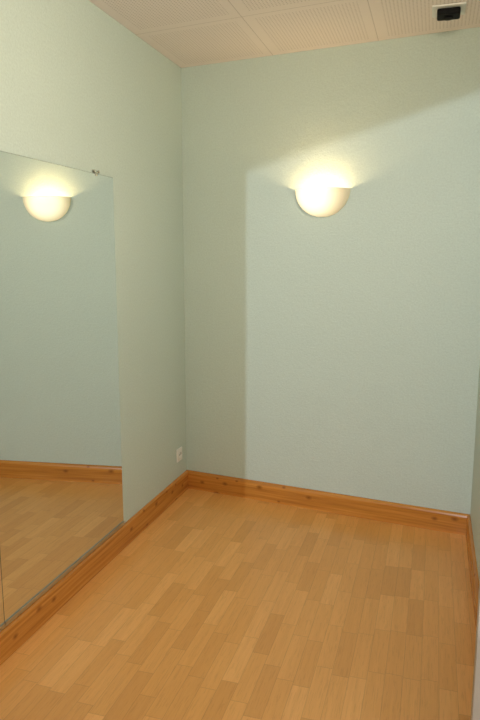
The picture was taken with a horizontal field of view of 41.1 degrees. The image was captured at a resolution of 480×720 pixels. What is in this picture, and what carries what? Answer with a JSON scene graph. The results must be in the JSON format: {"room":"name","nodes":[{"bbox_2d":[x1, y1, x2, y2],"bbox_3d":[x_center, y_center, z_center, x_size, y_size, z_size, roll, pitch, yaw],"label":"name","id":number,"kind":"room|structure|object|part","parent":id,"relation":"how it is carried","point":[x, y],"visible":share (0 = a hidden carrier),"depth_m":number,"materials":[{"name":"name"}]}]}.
{"room":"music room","nodes":[
{"label":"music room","id":0,"kind":"room"},
{"bbox_2d":[0,0,186,522],"bbox_3d":[-1.015,-0.121,2.009,0.120,2.588,4.260,3,10,17],"label":"wall","id":1,"kind":"structure","parent":0,"point":[79,90],"depth_m":3.24,"materials":[{"name":"paint"}]},
{"bbox_2d":[0,564,5,631],"bbox_3d":[-1.024,0.218,1.805,0.012,1.740,0.968,3,10,17],"label":"wall mirror","id":2,"kind":"object","parent":1,"relation":"attached to","point":[2,624],"visible":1,"depth_m":2.38,"materials":[{"name":"silver glass"}]},
{"bbox_3d":[-1.024,0.209,1.804,0.002,1.719,0.966,3,10,17],"label":"glass","id":3,"kind":"part","parent":2,"relation":"part of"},
{"bbox_3d":[-1.024,1.068,1.945,0.010,0.018,0.966,3,10,17],"label":"rail","id":4,"kind":"part","parent":2,"relation":"part of","materials":[{"name":"metal"}]},
{"bbox_2d":[0,151,123,625],"bbox_3d":[-0.743,0.060,2.719,0.013,1.756,0.968,3,10,17],"label":"wall mirror","id":5,"kind":"object","parent":1,"relation":"attached to","point":[61,490],"visible":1,"depth_m":2.64,"materials":[{"name":"silver glass"}]},
{"bbox_3d":[-0.743,0.918,2.860,0.010,0.018,0.966,3,10,17],"label":"rail","id":6,"kind":"part","parent":5,"relation":"part of","materials":[{"name":"metal"}]},
{"bbox_2d":[0,470,187,664],"bbox_3d":[-0.938,1.095,2.227,0.018,0.118,4.140,3,10,17],"label":"baseboard","id":7,"kind":"structure","parent":1,"relation":"attached to","point":[13,636],"depth_m":2.91,"materials":[{"name":"brown wood"}]},
{"bbox_2d":[176,446,181,462],"bbox_3d":[-0.375,0.594,4.021,0.022,0.084,0.080,3,10,17],"label":"power outlet","id":8,"kind":"object","parent":1,"relation":"attached to","point":[179,450],"visible":1,"depth_m":4.00,"materials":[{"name":"white plastic"}]},
{"bbox_2d":[0,488,475,719],"bbox_3d":[-0.161,1.268,1.848,2.033,0.100,4.724,3,10,17],"label":"floor","id":9,"kind":"structure","parent":0,"point":[224,607],"depth_m":2.60,"materials":[{"name":"laminate"}]},
{"bbox_2d":[89,0,479,67],"bbox_3d":[-0.161,-1.385,1.413,2.033,0.100,4.724,3,10,17],"label":"ceiling","id":10,"kind":"structure","parent":0,"point":[190,33],"depth_m":3.06,"materials":[{"name":"tile"}]},
{"bbox_2d":[432,2,466,20],"bbox_3d":[0.936,-1.552,2.871,0.144,0.042,0.140,3,10,17],"label":"ceiling sensor","id":11,"kind":"object","parent":10,"relation":"attached to","point":[451,11],"visible":1,"depth_m":2.84,"materials":[{"name":"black plastic"}]},
{"bbox_2d":[181,27,479,513],"bbox_3d":[0.473,-0.395,3.678,1.750,2.588,0.120,4,10,24],"label":"wall","id":12,"kind":"structure","parent":0,"point":[339,353],"depth_m":3.57,"materials":[{"name":"paint"}]},
{"bbox_2d":[295,187,350,216],"bbox_3d":[0.431,-0.857,3.484,0.310,0.148,0.126,4,10,24],"label":"wall sconce","id":13,"kind":"object","parent":12,"relation":"attached to","point":[316,201],"visible":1,"depth_m":3.45,"materials":[{"name":"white glass"}]},
{"bbox_2d":[187,470,469,535],"bbox_3d":[0.444,0.834,3.816,1.750,0.118,0.018,4,10,24],"label":"baseboard","id":14,"kind":"structure","parent":12,"relation":"attached to","point":[366,508],"depth_m":3.76,"materials":[{"name":"brown wood"}]},
{"bbox_2d":[470,365,479,580],"bbox_3d":[1.050,-0.190,2.430,0.120,2.588,1.770,3,10,17],"label":"wall","id":15,"kind":"structure","parent":0,"point":[475,497],"depth_m":3.15,"materials":[{"name":"paint"}]},
{"bbox_2d":[466,515,478,628],"bbox_3d":[0.981,1.027,2.640,0.020,0.118,1.750,3,10,17],"label":"baseboard","id":16,"kind":"structure","parent":15,"relation":"attached to","point":[474,578],"depth_m":2.94,"materials":[{"name":"brown wood"}]},
{"bbox_2d":[470,581,479,719],"bbox_3d":[0.745,0.190,1.622,0.208,2.100,0.050,3,10,17],"label":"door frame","id":17,"kind":"structure","parent":15,"relation":"attached to","point":[475,706],"depth_m":1.75,"materials":[{"name":"beige paint"}]}
]}

